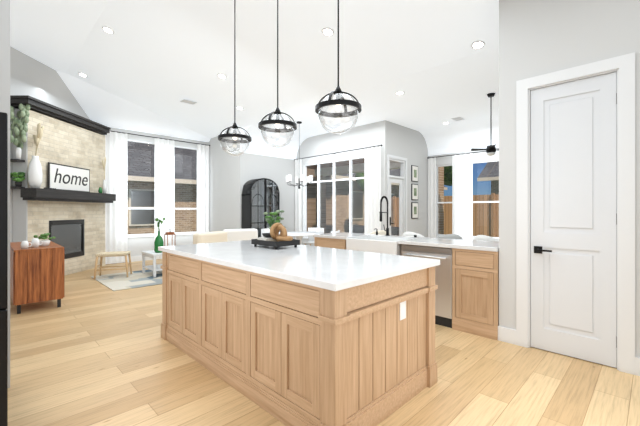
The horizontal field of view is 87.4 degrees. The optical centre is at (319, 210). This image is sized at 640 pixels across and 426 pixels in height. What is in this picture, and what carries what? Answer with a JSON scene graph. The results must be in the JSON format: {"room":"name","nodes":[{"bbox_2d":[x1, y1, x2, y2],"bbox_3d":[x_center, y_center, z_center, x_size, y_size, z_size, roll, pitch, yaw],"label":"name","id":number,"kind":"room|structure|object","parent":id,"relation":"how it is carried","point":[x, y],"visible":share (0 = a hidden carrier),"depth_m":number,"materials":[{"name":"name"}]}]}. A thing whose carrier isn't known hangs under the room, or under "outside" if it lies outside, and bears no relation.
{"room":"kitchen","nodes":[
{"label":"kitchen","id":0,"kind":"room"},
{"bbox_2d":[0,0,9,387],"bbox_3d":[-2.645,-0.810,2.135,0.980,4.200,0.120,0,0,-45],"label":"wall","id":1,"kind":"structure","parent":0,"point":[4,56],"depth_m":2.43,"materials":[{"name":"white paint"}]},
{"bbox_2d":[10,46,89,241],"bbox_3d":[-5.360,-0.835,5.985,0.120,4.250,3.970,0,0,0],"label":"wall","id":2,"kind":"structure","parent":0,"point":[31,77],"depth_m":6.24,"materials":[{"name":"white paint"}]},
{"bbox_2d":[10,95,115,275],"bbox_3d":[-5.048,-0.325,6.750,0.496,3.230,2.260,0,0,0],"label":"fireplace","id":3,"kind":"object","parent":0,"point":[73,222],"depth_m":6.60,"materials":[{"name":"brick"}]},
{"bbox_2d":[10,172,24,186],"bbox_3d":[-5.178,-0.534,5.673,0.226,0.256,0.213,0,0,0],"label":"potted plant","id":4,"kind":"object","parent":3,"relation":"on","point":[20,178],"visible":0.92,"depth_m":5.66,"materials":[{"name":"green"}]},
{"bbox_2d":[10,103,30,158],"bbox_3d":[-5.088,-1.353,5.633,0.331,0.975,0.305,0,0,0],"label":"potted plant","id":5,"kind":"object","parent":3,"relation":"on","point":[22,129],"visible":0.9,"depth_m":5.65,"materials":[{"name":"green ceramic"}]},
{"bbox_2d":[28,123,43,187],"bbox_3d":[-4.917,-0.945,5.829,0.223,1.129,0.258,0,0,0],"label":"vase","id":6,"kind":"object","parent":3,"relation":"on","point":[35,174],"visible":1,"depth_m":5.76,"materials":[{"name":"white ceramic"}]},
{"bbox_2d":[48,162,89,191],"bbox_3d":[-5.003,-0.636,6.720,0.024,0.507,1.100,0,0,0],"label":"home sign","id":7,"kind":"object","parent":3,"relation":"on","point":[70,171],"visible":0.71,"depth_m":6.63,"materials":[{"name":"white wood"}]},
{"bbox_2d":[102,157,106,192],"bbox_3d":[-4.950,-0.811,7.680,0.078,0.860,0.120,0,0,0],"label":"vase","id":8,"kind":"object","parent":3,"relation":"on","point":[104,183],"visible":0.9,"depth_m":7.68,"materials":[{"name":"white ceramic"}]},
{"bbox_2d":[104,127,208,256],"bbox_3d":[-4.359,-0.390,8.878,3.190,3.360,0.120,0,0,-45],"label":"wall","id":9,"kind":"structure","parent":0,"point":[136,246],"depth_m":8.70,"materials":[{"name":"white paint"}]},
{"bbox_2d":[112,255,152,263],"bbox_3d":[-4.248,1.220,8.893,2.770,0.140,0.016,0,0,-45],"label":"baseboard","id":10,"kind":"structure","parent":9,"relation":"attached to","point":[133,258],"depth_m":8.49,"materials":[{"name":"white"}]},
{"bbox_2d":[105,131,209,263],"bbox_3d":[-4.189,-0.324,8.870,2.704,3.197,0.123,0,0,-45],"label":"curtain rod","id":11,"kind":"object","parent":9,"relation":"attached to","point":[116,183],"visible":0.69,"depth_m":8.76,"materials":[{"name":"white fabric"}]},
{"bbox_2d":[105,131,127,263],"bbox_3d":[-4.927,-0.307,8.095,0.480,3.165,0.070,0,0,-45],"label":"curtain","id":12,"kind":"object","parent":11,"relation":"hanging from","point":[115,143],"depth_m":8.08,"materials":[{"name":"white fabric"}]},
{"bbox_2d":[154,138,174,259],"bbox_3d":[-4.119,-0.307,8.906,0.510,3.165,0.074,0,0,-45],"label":"curtain","id":13,"kind":"object","parent":11,"relation":"hanging from","point":[164,149],"depth_m":8.93,"materials":[{"name":"white fabric"}]},
{"bbox_2d":[197,143,209,255],"bbox_3d":[-3.371,-0.307,9.657,0.370,3.165,0.064,0,0,-45],"label":"curtain","id":14,"kind":"object","parent":11,"relation":"hanging from","point":[202,149],"depth_m":9.66,"materials":[{"name":"white fabric"}]},
{"bbox_2d":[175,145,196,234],"bbox_3d":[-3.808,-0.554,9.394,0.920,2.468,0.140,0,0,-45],"label":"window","id":15,"kind":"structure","parent":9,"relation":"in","point":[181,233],"depth_m":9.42,"materials":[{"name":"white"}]},
{"bbox_2d":[209,129,243,231],"bbox_3d":[-2.630,-0.460,9.320,0.120,3.500,1.700,0,0,-45],"label":"wall","id":16,"kind":"structure","parent":0,"point":[226,177],"depth_m":9.24,"materials":[{"name":"white paint"}]},
{"bbox_2d":[10,0,498,141],"bbox_3d":[-0.948,-2.410,3.224,6.120,0.800,12.700,0,0,-45],"label":"ceiling","id":17,"kind":"structure","parent":0,"point":[147,66],"depth_m":5.19,"materials":[{"name":"white paint"}]},
{"bbox_2d":[102,26,113,33],"bbox_3d":[-3.260,-2.773,5.155,0.167,0.037,0.170,0,0,-45],"label":"recessed light","id":18,"kind":"object","parent":17,"relation":"in","point":[107,29],"visible":1,"depth_m":5.14,"materials":[{"name":"white plastic"}]},
{"bbox_2d":[180,99,196,104],"bbox_3d":[-2.878,-2.371,7.333,0.300,0.014,0.200,0,0,-45],"label":"ceiling vent","id":19,"kind":"object","parent":17,"relation":"in","point":[188,102],"visible":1,"depth_m":7.34,"materials":[{"name":"white metal"}]},
{"bbox_2d":[217,74,226,78],"bbox_3d":[-1.775,-2.433,6.074,0.167,0.037,0.170,0,0,-45],"label":"recessed light","id":20,"kind":"object","parent":17,"relation":"in","point":[222,76],"visible":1,"depth_m":6.06,"materials":[{"name":"white plastic"}]},
{"bbox_2d":[218,0,251,156],"bbox_3d":[-0.884,-1.617,3.479,0.340,2.115,0.340,0,0,-45],"label":"pendant light","id":21,"kind":"object","parent":17,"relation":"hanging from","point":[233,134],"visible":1,"depth_m":3.47,"materials":[{"name":"black metal"}]},
{"bbox_2d":[258,0,296,147],"bbox_3d":[-0.375,-1.617,2.970,0.340,2.115,0.340,0,0,-45],"label":"pendant light","id":22,"kind":"object","parent":17,"relation":"hanging from","point":[277,121],"visible":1,"depth_m":2.96,"materials":[{"name":"black metal"}]},
{"bbox_2d":[322,28,333,35],"bbox_3d":[0.106,-2.391,4.490,0.167,0.037,0.170,0,0,-45],"label":"recessed light","id":23,"kind":"object","parent":17,"relation":"in","point":[327,31],"visible":1,"depth_m":4.48,"materials":[{"name":"white"}]},
{"bbox_2d":[315,0,361,134],"bbox_3d":[0.134,-1.617,2.461,0.340,2.115,0.340,0,0,-45],"label":"pendant light","id":24,"kind":"object","parent":17,"relation":"hanging from","point":[339,100],"visible":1,"depth_m":2.45,"materials":[{"name":"clear glass"}]},
{"bbox_2d":[471,41,484,48],"bbox_3d":[2.043,-2.139,4.335,0.167,0.037,0.170,0,0,-45],"label":"recessed light","id":25,"kind":"object","parent":17,"relation":"in","point":[477,44],"visible":1,"depth_m":4.32,"materials":[{"name":"white plastic"}]},
{"bbox_2d":[244,153,294,238],"bbox_3d":[-1.389,-0.460,9.443,1.810,3.500,0.120,0,0,-45],"label":"wall","id":26,"kind":"structure","parent":0,"point":[277,170],"depth_m":9.61,"materials":[{"name":"white paint"}]},
{"bbox_2d":[8,259,639,425],"bbox_3d":[0.619,1.315,4.932,9.950,0.050,12.900,0,0,-45],"label":"floor","id":27,"kind":"structure","parent":0,"point":[90,351],"depth_m":2.54,"materials":[{"name":"brown wood"}]},
{"bbox_2d":[0,112,7,425],"bbox_3d":[-2.300,0.375,1.776,0.920,1.830,0.836,0,0,-45],"label":"fridge","id":28,"kind":"object","parent":27,"relation":"on","point":[3,269],"visible":1,"depth_m":1.83,"materials":[{"name":"black metal"}]},
{"bbox_2d":[10,241,63,313],"bbox_3d":[-4.094,0.890,4.802,0.507,0.800,1.420,0,0,-45],"label":"sideboard","id":29,"kind":"object","parent":27,"relation":"on","point":[36,274],"visible":0.94,"depth_m":4.30,"materials":[{"name":"brown wood"}]},
{"bbox_2d":[21,240,33,248],"bbox_3d":[-3.773,0.439,4.297,0.079,0.100,0.104,0,0,15],"label":"vase","id":30,"kind":"object","parent":29,"relation":"on","point":[24,244],"depth_m":4.27,"materials":[{"name":"white ceramic"}]},
{"bbox_2d":[32,238,42,247],"bbox_3d":[-3.752,0.429,4.430,0.088,0.120,0.109,0,0,12],"label":"vase","id":31,"kind":"object","parent":29,"relation":"on","point":[35,242],"depth_m":4.41,"materials":[{"name":"white ceramic"}]},
{"bbox_2d":[34,233,55,245],"bbox_3d":[-3.777,0.401,4.602,0.241,0.177,0.176,0,0,-45],"label":"potted plant","id":32,"kind":"object","parent":29,"relation":"on","point":[45,236],"visible":0.96,"depth_m":4.58,"materials":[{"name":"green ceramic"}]},
{"bbox_2d":[91,270,161,290],"bbox_3d":[-3.023,1.284,6.771,2.400,0.011,1.650,0,0,-45],"label":"rug","id":33,"kind":"object","parent":27,"relation":"on","point":[121,281],"visible":0.36,"depth_m":6.20,"materials":[{"name":"white fabric"}]},
{"bbox_2d":[94,251,131,278],"bbox_3d":[-3.988,1.044,6.477,0.570,0.462,0.412,0,0,-20],"label":"stool","id":34,"kind":"object","parent":33,"relation":"on","point":[101,255],"visible":0.96,"depth_m":6.38,"materials":[{"name":"brown wood"}]},
{"bbox_2d":[141,250,161,277],"bbox_3d":[-3.161,1.054,6.838,0.700,0.447,0.700,0,0,-45],"label":"coffee table","id":35,"kind":"object","parent":33,"relation":"on","point":[154,267],"visible":0.38,"depth_m":6.61,"materials":[{"name":"white wood"}]},
{"bbox_2d":[154,217,164,252],"bbox_3d":[-3.172,0.481,6.634,0.206,0.696,0.192,0,0,-45],"label":"bottle","id":36,"kind":"object","parent":35,"relation":"on","point":[158,241],"visible":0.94,"depth_m":6.57,"materials":[{"name":"green glass"}]},
{"bbox_2d":[164,229,174,245],"bbox_3d":[-3.055,0.600,6.816,0.160,0.459,0.160,0,0,-45],"label":"lantern","id":37,"kind":"object","parent":35,"relation":"on","point":[169,233],"visible":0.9,"depth_m":6.79,"materials":[{"name":"brown wood"}]},
{"bbox_2d":[193,231,226,243],"bbox_3d":[-2.249,0.834,6.216,0.770,0.882,0.780,0,0,25],"label":"armchair","id":38,"kind":"object","parent":33,"relation":"on","point":[210,237],"visible":0.19,"depth_m":5.96,"materials":[{"name":"beige fabric"}]},
{"bbox_2d":[223,229,257,241],"bbox_3d":[-1.831,0.834,7.341,0.780,0.882,0.770,0,0,-30],"label":"armchair","id":39,"kind":"object","parent":33,"relation":"on","point":[240,234],"visible":0.19,"depth_m":7.01,"materials":[{"name":"white fabric"}]},
{"bbox_2d":[241,178,279,237],"bbox_3d":[-1.556,0.225,8.853,0.920,2.130,0.456,0,0,-45],"label":"tall cabinet","id":40,"kind":"object","parent":27,"relation":"on","point":[260,197],"visible":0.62,"depth_m":8.70,"materials":[{"name":"black metal"}]},
{"bbox_2d":[261,228,269,236],"bbox_3d":[-1.220,0.875,8.328,0.484,0.833,0.504,0,0,25],"label":"dining chair","id":41,"kind":"object","parent":27,"relation":"on","point":[267,230],"visible":0.19,"depth_m":8.43,"materials":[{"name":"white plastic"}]},
{"bbox_2d":[160,252,439,425],"bbox_3d":[-0.371,0.850,2.966,1.142,0.880,2.410,0,0,-45],"label":"kitchen island","id":42,"kind":"object","parent":27,"relation":"on","point":[303,335],"depth_m":2.15,"materials":[{"name":"brown wood"}]},
{"bbox_2d":[158,240,439,291],"bbox_3d":[-0.375,0.390,2.970,1.170,0.040,2.450,0,0,-45],"label":"island countertop","id":43,"kind":"structure","parent":42,"relation":"on","point":[332,269],"depth_m":2.43,"materials":[{"name":"white stone"}]},
{"bbox_2d":[263,210,285,228],"bbox_3d":[-0.529,0.181,3.791,0.259,0.375,0.277,0,0,-45],"label":"potted plant","id":44,"kind":"object","parent":43,"relation":"on","point":[269,219],"visible":0.56,"depth_m":3.75,"materials":[{"name":"green plant"}]},
{"bbox_2d":[251,222,299,248],"bbox_3d":[-0.447,0.245,3.389,0.300,0.248,0.425,0,0,-45],"label":"tray","id":45,"kind":"object","parent":43,"relation":"on","point":[274,238],"visible":1,"depth_m":3.31,"materials":[{"name":"black wood"}]},
{"bbox_2d":[288,231,323,244],"bbox_3d":[-0.495,0.914,7.990,1.200,0.750,1.200,0,0,-45],"label":"dining table","id":46,"kind":"object","parent":27,"relation":"on","point":[299,235],"visible":0.42,"depth_m":7.83,"materials":[{"name":"white"}]},
{"bbox_2d":[303,228,323,245],"bbox_3d":[-0.157,0.875,8.715,0.504,0.833,0.484,0,0,25],"label":"dining chair","id":47,"kind":"object","parent":27,"relation":"on","point":[310,240],"visible":0.33,"depth_m":8.91,"materials":[{"name":"white plastic"}]},
{"bbox_2d":[313,232,498,339],"bbox_3d":[1.062,0.830,4.488,0.752,0.920,2.635,0,0,-45],"label":"kitchen counter","id":48,"kind":"object","parent":27,"relation":"on","point":[467,283],"depth_m":3.63,"materials":[{"name":"brown wood"}]},
{"bbox_2d":[379,196,389,235],"bbox_3d":[0.921,0.079,4.878,0.228,0.581,0.096,0,0,-45],"label":"faucet","id":49,"kind":"object","parent":48,"relation":"on","point":[387,228],"visible":1,"depth_m":4.89,"materials":[{"name":"black metal"}]},
{"bbox_2d":[371,230,498,241],"bbox_3d":[1.690,0.805,5.120,0.970,0.968,2.250,0,0,-45],"label":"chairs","id":50,"kind":"object","parent":27,"relation":"on","point":[456,236],"visible":0.1,"depth_m":4.65,"materials":[{"name":"grey fabric"}]},
{"bbox_2d":[401,231,427,241],"bbox_3d":[1.442,0.545,5.148,0.160,0.431,0.437,-18,23,-41],"label":"pillow","id":51,"kind":"object","parent":50,"relation":"on","point":[406,233],"depth_m":5.09,"materials":[{"name":"white fabric"}]},
{"bbox_2d":[296,120,387,245],"bbox_3d":[0.407,-0.460,9.012,0.120,3.500,3.270,0,0,-45],"label":"wall","id":52,"kind":"structure","parent":0,"point":[368,135],"depth_m":8.58,"materials":[{"name":"white paint"}]},
{"bbox_2d":[303,156,363,238],"bbox_3d":[0.361,-0.264,9.023,0.140,2.168,2.410,0,0,-45],"label":"dining window","id":53,"kind":"structure","parent":52,"relation":"in","point":[351,178],"depth_m":9.05,"materials":[{"name":"white"}]},
{"bbox_2d":[294,144,381,244],"bbox_3d":[0.360,-0.129,8.881,0.122,2.807,3.112,0,0,-45],"label":"curtain rod","id":54,"kind":"object","parent":52,"relation":"attached to","point":[372,177],"visible":0.77,"depth_m":8.02,"materials":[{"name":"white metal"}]},
{"bbox_2d":[295,158,302,244],"bbox_3d":[-0.608,-0.113,9.815,0.073,2.775,0.300,0,0,-45],"label":"curtain","id":55,"kind":"object","parent":54,"relation":"hanging from","point":[298,162],"depth_m":9.79,"materials":[{"name":"white fabric"}]},
{"bbox_2d":[364,145,380,244],"bbox_3d":[1.256,-0.113,7.952,0.072,2.775,0.470,0,0,-45],"label":"curtain","id":56,"kind":"object","parent":54,"relation":"hanging from","point":[372,155],"depth_m":7.95,"materials":[{"name":"white fabric"}]},
{"bbox_2d":[240,46,498,159],"bbox_3d":[3.242,-1.810,6.212,4.030,0.600,11.000,0,0,-45],"label":"ceiling","id":57,"kind":"structure","parent":0,"point":[473,77],"depth_m":7.14,"materials":[{"name":"white paint"}]},
{"bbox_2d":[286,121,312,188],"bbox_3d":[-0.495,-1.310,7.990,0.680,1.596,0.602,0,0,-45],"label":"chandelier","id":58,"kind":"object","parent":57,"relation":"hanging from","point":[309,178],"visible":1,"depth_m":7.93,"materials":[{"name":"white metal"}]},
{"bbox_2d":[451,117,464,120],"bbox_3d":[3.182,-2.101,7.707,0.300,0.014,0.200,0,0,-45],"label":"ceiling vent","id":59,"kind":"object","parent":57,"relation":"in","point":[458,118],"visible":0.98,"depth_m":7.67,"materials":[{"name":"white metal"}]},
{"bbox_2d":[471,93,498,155],"bbox_3d":[3.097,-1.548,6.067,0.544,1.120,0.544,0,0,-23],"label":"ceiling fan","id":60,"kind":"object","parent":57,"relation":"hanging from","point":[490,149],"visible":0.98,"depth_m":6.06,"materials":[{"name":"black metal"}]},
{"bbox_2d":[388,121,427,236],"bbox_3d":[2.305,-0.460,8.683,2.100,3.500,0.120,0,0,-45],"label":"wall","id":61,"kind":"structure","parent":0,"point":[410,144],"depth_m":8.77,"materials":[{"name":"white paint"}]},
{"bbox_2d":[387,154,406,235],"bbox_3d":[1.855,-0.015,8.214,0.880,2.610,0.128,0,0,-45],"label":"patio door","id":62,"kind":"structure","parent":61,"relation":"in","point":[401,180],"depth_m":8.36,"materials":[{"name":"white"}]},
{"bbox_2d":[411,202,417,218],"bbox_3d":[2.478,0.000,8.751,0.320,0.420,0.025,0,0,-45],"label":"picture frame","id":63,"kind":"object","parent":61,"relation":"attached to","point":[414,205],"depth_m":8.71,"materials":[{"name":"black metal"}]},
{"bbox_2d":[411,165,417,181],"bbox_3d":[2.478,-0.960,8.751,0.320,0.420,0.025,0,0,-45],"label":"picture frame","id":64,"kind":"object","parent":61,"relation":"attached to","point":[414,169],"depth_m":8.71,"materials":[{"name":"black metal"}]},
{"bbox_2d":[411,184,417,199],"bbox_3d":[2.478,-0.480,8.751,0.320,0.420,0.025,0,0,-45],"label":"picture frame","id":65,"kind":"object","parent":61,"relation":"attached to","point":[414,192],"depth_m":8.71,"materials":[{"name":"black metal"}]},
{"bbox_2d":[428,147,498,165],"bbox_3d":[5.752,-0.460,6.636,0.120,3.500,7.650,0,0,-45],"label":"wall","id":66,"kind":"structure","parent":0,"point":[479,156],"depth_m":8.45,"materials":[{"name":"white paint"}]},
{"bbox_2d":[436,164,451,236],"bbox_3d":[3.419,-0.254,8.934,0.140,1.948,0.760,0,0,-45],"label":"window","id":67,"kind":"structure","parent":66,"relation":"in","point":[437,189],"depth_m":9.17,"materials":[{"name":"white"}]},
{"bbox_2d":[427,149,498,239],"bbox_3d":[4.228,-0.093,7.983,0.122,2.737,3.552,0,0,-45],"label":"curtain rod","id":68,"kind":"object","parent":66,"relation":"attached to","point":[462,195],"visible":0.31,"depth_m":8.60,"materials":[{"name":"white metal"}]},
{"bbox_2d":[428,157,435,239],"bbox_3d":[3.056,-0.077,9.123,0.065,2.705,0.220,0,0,-45],"label":"curtain","id":69,"kind":"object","parent":68,"relation":"hanging from","point":[431,160],"depth_m":9.12,"materials":[{"name":"white fabric"}]},
{"bbox_2d":[452,153,472,239],"bbox_3d":[3.627,-0.077,8.549,0.072,2.705,0.520,0,0,-45],"label":"curtain","id":70,"kind":"object","parent":68,"relation":"hanging from","point":[462,164],"depth_m":8.55,"materials":[{"name":"white fabric"}]},
{"bbox_2d":[473,159,498,238],"bbox_3d":[4.161,-0.254,8.192,0.140,1.948,1.060,0,0,-45],"label":"window","id":71,"kind":"structure","parent":66,"relation":"in","point":[490,161],"depth_m":8.27,"materials":[{"name":"white"}]},
{"bbox_2d":[499,0,639,356],"bbox_3d":[3.345,-0.585,1.860,0.120,3.750,4.300,0,0,-45],"label":"wall","id":72,"kind":"structure","parent":0,"point":[538,37],"depth_m":3.08,"materials":[{"name":"white paint"}]},
{"bbox_2d":[531,72,616,367],"bbox_3d":[2.195,0.076,2.929,0.094,2.411,0.621,0,0,-45],"label":"pantry door","id":73,"kind":"structure","parent":72,"relation":"in","point":[573,218],"depth_m":2.92,"materials":[{"name":"white wood"}]},
{"bbox_2d":[516,52,634,374],"bbox_3d":[2.224,0.025,2.967,0.137,2.530,0.830,0,0,-45],"label":"door frame","id":74,"kind":"structure","parent":72,"relation":"attached to","point":[623,66],"depth_m":2.71,"materials":[{"name":"white wood"}]},
{"bbox_2d":[635,357,639,375],"bbox_3d":[3.647,1.220,1.462,0.016,0.140,3.310,0,0,-45],"label":"baseboard","id":75,"kind":"structure","parent":72,"relation":"attached to","point":[637,359],"depth_m":2.62,"materials":[{"name":"white wood"}]},
{"label":"outside","id":76,"kind":"structure","parent":0,"visible":0},
{"bbox_3d":[-0.707,1.345,14.849,48.000,0.050,46.000,0,0,-45],"label":"ground","id":77,"kind":"structure","parent":76,"visible":0},
{"bbox_2d":[127,139,196,237],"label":"window","id":78,"kind":"structure","parent":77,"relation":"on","point":[135,159],"depth_m":12.60,"materials":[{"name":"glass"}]},
{"bbox_2d":[355,172,363,190],"bbox_3d":[2.292,-0.316,14.199,1.479,3.272,1.416,0,0,-45],"label":"tree","id":79,"kind":"object","parent":77,"relation":"on","point":[360,181],"depth_m":13.93,"materials":[{"name":"green plant"}]},
{"bbox_2d":[307,158,443,233],"bbox_3d":[0.795,-0.255,11.105,3.370,3.150,5.420,0,0,-45],"label":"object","id":80,"kind":"structure","parent":77,"relation":"on","point":[324,168],"depth_m":12.65,"materials":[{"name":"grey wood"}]},
{"bbox_2d":[347,225,363,232],"bbox_3d":[1.069,0.883,10.407,0.800,0.820,0.690,0,0,33],"label":"patio chair","id":81,"kind":"object","parent":80,"relation":"on","point":[359,229],"depth_m":10.58,"materials":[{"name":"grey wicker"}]},
{"bbox_2d":[391,227,398,235],"bbox_3d":[1.851,0.883,9.625,0.690,0.820,0.800,0,0,-35],"label":"patio chair","id":82,"kind":"object","parent":80,"relation":"on","point":[393,232],"depth_m":9.56,"materials":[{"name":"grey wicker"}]},
{"bbox_2d":[307,168,446,232],"bbox_3d":[0.283,-1.995,23.334,11.600,6.630,12.400,0,0,-45],"label":"house","id":83,"kind":"structure","parent":77,"relation":"on","point":[357,216],"depth_m":16.33,"materials":[{"name":"brick"}]},
{"bbox_2d":[391,193,498,236],"bbox_3d":[9.624,0.355,8.210,0.180,1.930,20.000,0,0,-45],"label":"fence","id":84,"kind":"object","parent":77,"relation":"on","point":[479,224],"depth_m":12.07,"materials":[{"name":"brown wood"}]},
{"bbox_2d":[444,166,451,185],"bbox_3d":[5.470,-0.905,15.381,2.509,4.451,2.541,0,0,-45],"label":"tree","id":85,"kind":"object","parent":77,"relation":"on","point":[448,173],"depth_m":14.46,"materials":[{"name":"green plant"}]},
{"bbox_2d":[477,161,498,193],"bbox_3d":[17.501,-1.845,15.380,10.500,6.330,16.000,0,0,-45],"label":"house","id":86,"kind":"structure","parent":77,"relation":"on","point":[492,169],"depth_m":17.24,"materials":[{"name":"brick"}]}
]}

